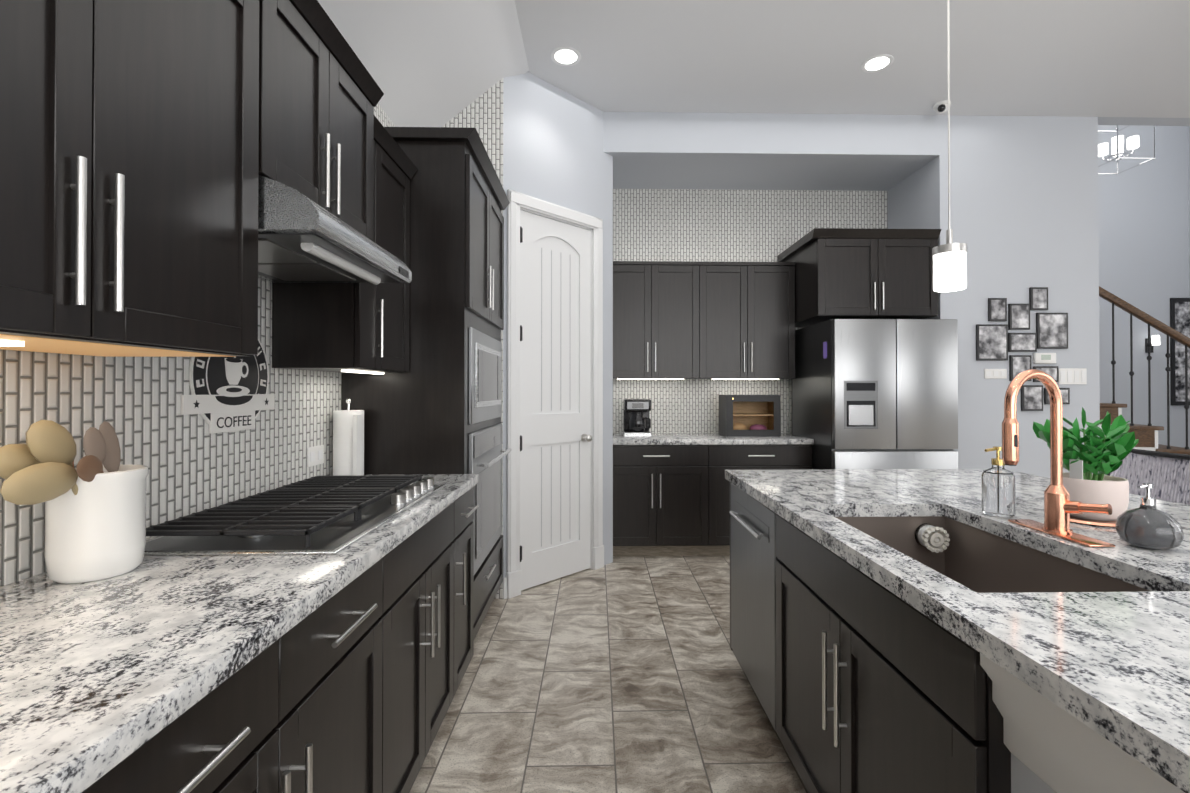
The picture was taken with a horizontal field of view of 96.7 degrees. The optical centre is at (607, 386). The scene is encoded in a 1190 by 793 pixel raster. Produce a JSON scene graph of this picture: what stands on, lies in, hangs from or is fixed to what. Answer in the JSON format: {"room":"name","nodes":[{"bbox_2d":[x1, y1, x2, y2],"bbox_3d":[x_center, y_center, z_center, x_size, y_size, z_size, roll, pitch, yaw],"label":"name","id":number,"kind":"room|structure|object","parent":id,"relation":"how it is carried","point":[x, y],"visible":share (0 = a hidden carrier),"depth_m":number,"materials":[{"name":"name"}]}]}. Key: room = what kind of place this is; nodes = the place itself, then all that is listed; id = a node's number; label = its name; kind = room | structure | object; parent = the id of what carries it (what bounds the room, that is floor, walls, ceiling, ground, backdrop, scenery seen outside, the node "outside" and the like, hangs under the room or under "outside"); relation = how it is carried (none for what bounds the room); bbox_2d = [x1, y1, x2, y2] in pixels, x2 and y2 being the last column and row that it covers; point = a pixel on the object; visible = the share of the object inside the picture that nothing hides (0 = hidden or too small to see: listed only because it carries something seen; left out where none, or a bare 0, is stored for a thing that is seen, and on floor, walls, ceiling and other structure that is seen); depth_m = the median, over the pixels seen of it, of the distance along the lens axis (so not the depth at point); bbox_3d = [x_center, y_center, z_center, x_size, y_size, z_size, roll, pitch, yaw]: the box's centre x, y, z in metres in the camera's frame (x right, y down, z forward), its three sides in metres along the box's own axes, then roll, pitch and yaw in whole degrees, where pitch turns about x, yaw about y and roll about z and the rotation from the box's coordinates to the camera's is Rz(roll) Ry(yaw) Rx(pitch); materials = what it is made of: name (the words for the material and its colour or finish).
{"room":"kitchen","nodes":[
{"label":"kitchen","id":0,"kind":"room"},
{"bbox_2d":[0,104,395,586],"bbox_3d":[-1.256,-0.439,-0.014,0.245,3.450,6.800,0,0,-1],"label":"wall","id":1,"kind":"structure","parent":0,"point":[191,463],"depth_m":1.38,"materials":[{"name":"tile"}]},
{"bbox_2d":[0,0,258,356],"bbox_3d":[-0.971,-0.508,0.788,0.352,0.870,0.864,0,0,-1],"label":"upper cabinet","id":2,"kind":"object","parent":1,"relation":"attached to","point":[129,152],"visible":1,"depth_m":0.87,"materials":[{"name":"black wood"}]},
{"bbox_2d":[181,338,274,433],"bbox_3d":[-1.161,-0.035,1.646,0.010,0.352,0.410,0,0,-1],"label":"coffee sign","id":3,"kind":"object","parent":1,"relation":"attached to","point":[229,394],"visible":0.88,"depth_m":1.62,"materials":[{"name":"white metal"}]},
{"bbox_2d":[307,445,323,466],"bbox_3d":[-1.172,0.277,2.128,0.008,0.077,0.120,0,0,-1],"label":"electrical outlet","id":4,"kind":"object","parent":1,"relation":"attached to","point":[315,455],"visible":1,"depth_m":2.12,"materials":[{"name":"white plastic"}]},
{"bbox_2d":[259,0,383,240],"bbox_3d":[-0.969,-0.762,1.538,0.387,0.533,0.623,0,0,-1],"label":"upper cabinet","id":5,"kind":"object","parent":1,"relation":"attached to","point":[321,93],"visible":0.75,"depth_m":1.47,"materials":[{"name":"black wood"}]},
{"bbox_2d":[258,175,411,284],"bbox_3d":[-0.919,-0.416,1.537,0.486,0.153,0.619,0,0,-1],"label":"range hood","id":6,"kind":"object","parent":5,"relation":"attached to","point":[302,238],"visible":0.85,"depth_m":1.40,"materials":[{"name":"silver metal"}]},
{"bbox_2d":[272,115,417,373],"bbox_3d":[-1.005,-0.513,2.099,0.337,0.913,0.498,0,0,-1],"label":"upper cabinet","id":7,"kind":"object","parent":1,"relation":"attached to","point":[347,327],"visible":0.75,"depth_m":1.92,"materials":[{"name":"black wood"}]},
{"bbox_2d":[442,78,502,598],"bbox_3d":[-0.924,-0.416,3.333,0.555,3.450,0.120,0,0,-1],"label":"wall","id":8,"kind":"structure","parent":0,"point":[482,114],"depth_m":3.29,"materials":[{"name":"tile"}]},
{"bbox_2d":[503,71,612,576],"bbox_3d":[-0.345,-0.414,3.668,0.120,3.450,0.977,0,-1,45],"label":"wall","id":9,"kind":"structure","parent":0,"point":[553,153],"depth_m":3.64,"materials":[{"name":"grey paint"}]},
{"bbox_2d":[503,189,603,598],"bbox_3d":[-0.373,0.041,3.612,0.154,2.540,0.862,0,-1,45],"label":"door frame","id":10,"kind":"structure","parent":9,"relation":"attached to","point":[518,201],"depth_m":3.34,"materials":[{"name":"white wood"}]},
{"bbox_2d":[520,210,591,589],"bbox_3d":[-0.346,0.085,3.597,0.488,2.428,0.472,0,0,-1],"label":"pantry door","id":11,"kind":"structure","parent":9,"relation":"in","point":[555,400],"depth_m":3.58,"materials":[{"name":"white wood"}]},
{"bbox_2d":[410,556,807,792],"bbox_3d":[2.925,1.352,2.310,9.000,0.100,11.300,0,0,-1],"label":"floor","id":12,"kind":"structure","parent":0,"point":[622,674],"depth_m":2.21,"materials":[{"name":"tile"}]},
{"bbox_2d":[92,546,399,792],"bbox_3d":[-0.855,0.855,0.889,0.586,0.876,1.015,0,0,-1],"label":"base cabinet","id":13,"kind":"object","parent":12,"relation":"on","point":[343,670],"depth_m":1.00,"materials":[{"name":"wood"}]},
{"bbox_2d":[0,474,477,792],"bbox_3d":[-0.844,0.396,0.818,0.606,0.040,3.058,0,0,-1],"label":"countertop","id":14,"kind":"structure","parent":13,"relation":"on","point":[92,673],"depth_m":0.79,"materials":[{"name":"white stone"}]},
{"bbox_2d":[0,420,148,583],"bbox_3d":[-1.034,0.218,1.014,0.156,0.318,0.281,0,0,-1],"label":"utensil crock","id":15,"kind":"object","parent":14,"relation":"on","point":[95,519],"visible":1,"depth_m":1.01,"materials":[{"name":"white ceramic"}]},
{"bbox_2d":[144,475,443,555],"bbox_3d":[-0.872,0.356,1.613,0.500,0.050,0.850,0,0,-1],"label":"cooktop","id":16,"kind":"object","parent":14,"relation":"in","point":[318,515],"visible":0.98,"depth_m":1.38,"materials":[{"name":"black metal"}]},
{"bbox_2d":[332,399,366,475],"bbox_3d":[-1.100,0.218,2.250,0.140,0.336,0.140,0,0,-1],"label":"paper towel holder","id":17,"kind":"object","parent":14,"relation":"on","point":[348,441],"visible":0.92,"depth_m":2.20,"materials":[{"name":"white paper"}]},
{"bbox_2d":[341,127,510,638],"bbox_3d":[-0.874,0.083,2.785,0.628,2.445,0.935,0,0,-1],"label":"tall cabinet","id":18,"kind":"object","parent":12,"relation":"on","point":[436,408],"visible":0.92,"depth_m":2.36,"materials":[{"name":"wood"}]},
{"bbox_2d":[400,498,463,792],"bbox_3d":[-0.872,0.860,1.677,0.586,0.876,0.789,0,0,-1],"label":"base cabinet","id":19,"kind":"object","parent":12,"relation":"on","point":[432,560],"depth_m":1.71,"materials":[{"name":"wood"}]},
{"bbox_2d":[464,486,478,673],"bbox_3d":[-0.881,0.863,2.149,0.586,0.876,0.387,0,0,-1],"label":"base cabinet","id":20,"kind":"object","parent":12,"relation":"on","point":[469,508],"depth_m":2.28,"materials":[{"name":"wood"}]},
{"bbox_2d":[613,445,716,555],"bbox_3d":[0.395,0.878,4.316,0.859,0.876,0.587,0,0,-1],"label":"base cabinet","id":21,"kind":"object","parent":12,"relation":"on","point":[671,494],"depth_m":4.03,"materials":[{"name":"wood"}]},
{"bbox_2d":[613,433,812,444],"bbox_3d":[0.768,0.420,4.316,1.604,0.040,0.607,0,0,-1],"label":"countertop","id":22,"kind":"structure","parent":21,"relation":"on","point":[618,438],"depth_m":4.02,"materials":[{"name":"white stone"}]},
{"bbox_2d":[623,399,650,436],"bbox_3d":[0.243,0.250,4.327,0.212,0.300,0.232,0,0,-1],"label":"coffee maker","id":23,"kind":"object","parent":22,"relation":"on","point":[636,421],"visible":1,"depth_m":4.22,"materials":[{"name":"black plastic"}]},
{"bbox_2d":[719,395,780,436],"bbox_3d":[1.177,0.233,4.391,0.440,0.334,0.282,0,0,-1],"label":"bread box","id":24,"kind":"object","parent":22,"relation":"on","point":[749,415],"visible":1,"depth_m":4.32,"materials":[{"name":"black"}]},
{"bbox_2d":[717,441,813,555],"bbox_3d":[1.139,0.878,4.331,0.860,0.876,0.587,0,0,-1],"label":"base cabinet","id":25,"kind":"object","parent":12,"relation":"on","point":[729,457],"depth_m":4.04,"materials":[{"name":"wood"}]},
{"bbox_2d":[792,319,957,468],"bbox_3d":[2.017,0.413,4.097,0.878,1.778,0.803,0,0,-1],"label":"fridge","id":26,"kind":"object","parent":12,"relation":"on","point":[874,393],"visible":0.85,"depth_m":3.70,"materials":[{"name":"silver metal"}]},
{"bbox_2d":[725,477,1189,792],"bbox_3d":[0.993,0.854,0.698,0.850,0.875,3.510,0,0,-1],"label":"kitchen island","id":27,"kind":"object","parent":12,"relation":"on","point":[875,647],"depth_m":1.24,"materials":[{"name":"dark painted wood"},{"name":"white granite"},{"name":"brushed nickel"}]},
{"bbox_2d":[915,523,949,552],"bbox_3d":[1.047,0.486,1.704,0.085,0.083,0.056,0,0,-1],"label":"brush","id":28,"kind":"object","parent":27,"relation":"in","point":[931,537],"visible":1,"depth_m":1.68,"materials":[{"name":"white plastic"}]},
{"bbox_2d":[725,469,1189,784],"bbox_3d":[0.854,0.400,0.703,0.535,0.050,3.560,0,0,-1],"label":"island countertop","id":29,"kind":"structure","parent":27,"relation":"on","point":[1121,657],"depth_m":0.86,"materials":[{"name":"white stone"}]},
{"bbox_2d":[1002,369,1114,546],"bbox_3d":[1.114,0.167,1.375,0.228,0.426,0.250,0,0,-1],"label":"faucet","id":30,"kind":"object","parent":29,"relation":"on","point":[1059,506],"visible":1,"depth_m":1.35,"materials":[{"name":"orange metal"}]},
{"bbox_2d":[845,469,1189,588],"bbox_3d":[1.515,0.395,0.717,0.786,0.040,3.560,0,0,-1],"label":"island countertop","id":31,"kind":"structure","parent":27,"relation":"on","point":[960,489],"depth_m":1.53,"materials":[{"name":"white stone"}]},
{"bbox_2d":[981,446,1015,516],"bbox_3d":[1.168,0.280,1.583,0.087,0.202,0.082,0,0,-1],"label":"soap bottle","id":32,"kind":"object","parent":31,"relation":"on","point":[998,482],"visible":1,"depth_m":1.56,"materials":[{"name":"clear glass"}]},
{"bbox_2d":[1033,407,1138,526],"bbox_3d":[1.382,0.220,1.530,0.231,0.321,0.220,0,0,-1],"label":"potted plant","id":33,"kind":"object","parent":31,"relation":"on","point":[1112,446],"visible":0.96,"depth_m":1.47,"materials":[{"name":"leaf"},{"name":"white ceramic"},{"name":"soil"}]},
{"bbox_2d":[1115,483,1183,550],"bbox_3d":[1.284,0.304,1.255,0.118,0.150,0.118,0,0,-1],"label":"glass bottle","id":34,"kind":"object","parent":31,"relation":"on","point":[1147,524],"visible":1,"depth_m":1.23,"materials":[{"name":"grey glass"}]},
{"bbox_2d":[1099,286,1189,474],"bbox_3d":[4.651,-0.285,5.176,2.993,3.213,1.060,0,0,17],"label":"stairs","id":35,"kind":"structure","parent":12,"relation":"on","point":[1146,436],"depth_m":4.63,"materials":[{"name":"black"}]},
{"bbox_2d":[1107,449,1189,504],"bbox_3d":[2.167,0.792,2.258,0.543,1.021,0.474,0,0,-1],"label":"chair","id":36,"kind":"object","parent":12,"relation":"on","point":[1167,474],"visible":0.29,"depth_m":2.29,"materials":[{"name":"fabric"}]},
{"bbox_2d":[613,189,887,433],"bbox_3d":[1.105,-0.407,4.710,5.160,3.450,0.150,0,0,-1],"label":"wall","id":37,"kind":"structure","parent":0,"point":[697,225],"depth_m":4.64,"materials":[{"name":"tile"}]},
{"bbox_2d":[613,261,708,379],"bbox_3d":[0.385,-0.543,4.459,0.844,0.950,0.317,0,0,-1],"label":"upper cabinet","id":38,"kind":"object","parent":37,"relation":"attached to","point":[677,320],"depth_m":4.31,"materials":[{"name":"black wood"}]},
{"bbox_2d":[709,262,795,379],"bbox_3d":[1.114,-0.543,4.474,0.844,0.950,0.317,0,0,-1],"label":"upper cabinet","id":39,"kind":"object","parent":37,"relation":"attached to","point":[752,304],"depth_m":4.32,"materials":[{"name":"black wood"}]},
{"bbox_2d":[778,228,941,326],"bbox_3d":[1.975,-0.840,4.259,0.940,0.630,0.787,0,0,-1],"label":"upper cabinet","id":40,"kind":"object","parent":37,"relation":"attached to","point":[846,273],"visible":0.98,"depth_m":3.91,"materials":[{"name":"black wood"}]},
{"bbox_2d":[317,0,1189,126],"bbox_3d":[3.000,-2.837,2.340,8.850,3.122,11.300,0,0,-1],"label":"ceiling","id":41,"kind":"structure","parent":0,"point":[433,63],"depth_m":3.15,"materials":[{"name":"white paint"}]},
{"bbox_2d":[551,47,580,65],"bbox_3d":[-0.255,-2.038,3.268,0.188,0.006,0.188,0,0,-1],"label":"recessed light","id":42,"kind":"object","parent":41,"relation":"in","point":[564,56],"visible":1,"depth_m":3.26,"materials":[{"name":"white"}]},
{"bbox_2d":[861,54,893,72],"bbox_3d":[1.704,-2.038,3.338,0.188,0.006,0.188,0,0,-1],"label":"recessed light","id":43,"kind":"object","parent":41,"relation":"in","point":[876,64],"visible":1,"depth_m":3.33,"materials":[{"name":"white"}]},
{"bbox_2d":[933,100,950,113],"bbox_3d":[2.414,-2.014,3.813,0.110,0.085,0.110,0,0,-1],"label":"dome camera","id":44,"kind":"object","parent":41,"relation":"attached to","point":[940,107],"visible":0.98,"depth_m":3.78,"materials":[{"name":"white plastic"}]},
{"bbox_2d":[932,0,966,291],"bbox_3d":[1.320,-1.212,2.045,0.130,1.674,0.130,0,0,-1],"label":"pendant light","id":45,"kind":"object","parent":41,"relation":"hanging from","point":[949,265],"visible":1,"depth_m":2.01,"materials":[{"name":"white glass"}]},
{"bbox_2d":[1098,125,1155,173],"bbox_3d":[4.899,-3.196,5.082,0.362,2.166,0.362,0,0,-1],"label":"chandelier","id":46,"kind":"object","parent":41,"relation":"hanging from","point":[1118,145],"visible":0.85,"depth_m":5.00,"materials":[{"name":"silver metal"}]},
{"bbox_2d":[603,112,939,190],"bbox_3d":[1.224,-1.885,4.293,2.520,0.300,0.710,0,0,-1],"label":"soffit","id":47,"kind":"structure","parent":0,"point":[748,151],"depth_m":3.96,"materials":[{"name":"grey paint"}]},
{"bbox_2d":[888,115,1189,477],"bbox_3d":[4.933,-1.534,4.367,4.900,5.700,0.710,0,0,-1],"label":"wall","id":48,"kind":"structure","parent":0,"point":[1023,204],"depth_m":3.97,"materials":[{"name":"grey paint"}]},
{"bbox_2d":[976,324,1007,360],"bbox_3d":[2.874,-0.332,3.951,0.231,0.268,0.018,0,0,-1],"label":"picture frame","id":49,"kind":"object","parent":48,"relation":"attached to","point":[991,341],"visible":0.96,"depth_m":3.94,"materials":[{"name":"black"}]},
{"bbox_2d":[984,369,1006,378],"bbox_3d":[2.905,-0.098,3.955,0.169,0.073,0.008,0,0,-1],"label":"switch plate","id":50,"kind":"object","parent":48,"relation":"attached to","point":[995,373],"visible":1,"depth_m":3.95,"materials":[{"name":"white plastic"}]},
{"bbox_2d":[988,298,1006,320],"bbox_3d":[2.917,-0.577,3.953,0.131,0.172,0.018,0,0,-1],"label":"picture frame","id":51,"kind":"object","parent":48,"relation":"attached to","point":[997,309],"visible":0.93,"depth_m":3.94,"materials":[{"name":"black"}]},
{"bbox_2d":[1008,304,1029,329],"bbox_3d":[3.082,-0.525,3.956,0.154,0.193,0.018,0,0,-1],"label":"picture frame","id":52,"kind":"object","parent":48,"relation":"attached to","point":[1018,316],"visible":1,"depth_m":3.95,"materials":[{"name":"black"}]},
{"bbox_2d":[1009,355,1030,380],"bbox_3d":[3.089,-0.140,3.954,0.154,0.193,0.018,0,0,-1],"label":"picture frame","id":53,"kind":"object","parent":48,"relation":"attached to","point":[1018,364],"visible":0.75,"depth_m":3.94,"materials":[{"name":"black"}]},
{"bbox_2d":[1008,333,1036,351],"bbox_3d":[3.105,-0.333,3.955,0.206,0.141,0.018,0,0,-1],"label":"picture frame","id":54,"kind":"object","parent":48,"relation":"attached to","point":[1022,342],"visible":0.93,"depth_m":3.95,"materials":[{"name":"black"}]},
{"bbox_2d":[1021,385,1042,410],"bbox_3d":[3.176,0.083,3.954,0.157,0.192,0.018,0,0,-1],"label":"picture frame","id":55,"kind":"object","parent":48,"relation":"attached to","point":[1031,397],"visible":0.89,"depth_m":3.94,"materials":[{"name":"black"}]},
{"bbox_2d":[1029,287,1047,309],"bbox_3d":[3.232,-0.660,3.960,0.131,0.170,0.018,0,0,-1],"label":"picture frame","id":56,"kind":"object","parent":48,"relation":"attached to","point":[1038,298],"visible":0.93,"depth_m":3.95,"materials":[{"name":"black"}]},
{"bbox_2d":[1033,353,1055,363],"bbox_3d":[3.271,-0.215,3.954,0.161,0.080,0.026,0,0,-1],"label":"thermostat","id":57,"kind":"object","parent":48,"relation":"attached to","point":[1044,358],"visible":0.98,"depth_m":3.94,"materials":[{"name":"white plastic"}]},
{"bbox_2d":[1033,366,1057,381],"bbox_3d":[3.280,-0.095,3.957,0.181,0.119,0.018,0,0,-1],"label":"picture frame","id":58,"kind":"object","parent":48,"relation":"attached to","point":[1052,371],"visible":0.64,"depth_m":3.95,"materials":[{"name":"black"}]},
{"bbox_2d":[1036,313,1067,348],"bbox_3d":[3.332,-0.420,3.961,0.231,0.269,0.018,0,0,-1],"label":"picture frame","id":59,"kind":"object","parent":48,"relation":"attached to","point":[1052,330],"visible":0.93,"depth_m":3.95,"materials":[{"name":"black"}]},
{"bbox_2d":[1044,388,1069,403],"bbox_3d":[3.365,0.069,3.958,0.182,0.123,0.018,0,0,-1],"label":"picture frame","id":60,"kind":"object","parent":48,"relation":"attached to","point":[1065,393],"visible":0.57,"depth_m":3.95,"materials":[{"name":"black"}]},
{"bbox_2d":[1058,368,1086,383],"bbox_3d":[3.486,-0.082,3.966,0.214,0.113,0.008,0,0,-1],"label":"switch plate","id":61,"kind":"object","parent":48,"relation":"attached to","point":[1072,375],"visible":1,"depth_m":3.96,"materials":[{"name":"white plastic"}]},
{"bbox_2d":[1098,125,1189,447],"bbox_3d":[4.635,-1.518,6.691,5.400,5.700,0.150,0,0,-1],"label":"wall","id":62,"kind":"structure","parent":0,"point":[1143,238],"depth_m":6.66,"materials":[{"name":"grey paint"}]},
{"bbox_2d":[1145,335,1159,352],"bbox_3d":[6.808,-0.534,6.588,0.080,0.210,0.129,0,0,-1],"label":"sconce","id":63,"kind":"object","parent":62,"relation":"attached to","point":[1154,339],"visible":0.9,"depth_m":6.57,"materials":[{"name":"black metal"}]},
{"bbox_2d":[1170,298,1189,404],"bbox_3d":[7.207,-0.443,6.647,0.240,1.350,0.026,0,0,-1],"label":"framed picture","id":64,"kind":"object","parent":62,"relation":"attached to","point":[1180,315],"visible":0.95,"depth_m":6.63,"materials":[{"name":"black"}]},
{"bbox_2d":[1188,126,1189,297],"bbox_3d":[7.499,-1.547,2.424,0.150,5.700,11.300,0,0,-1],"label":"wall","id":65,"kind":"structure","parent":0,"point":[1189,198],"depth_m":6.66,"materials":[{"name":"grey paint"}]}
]}

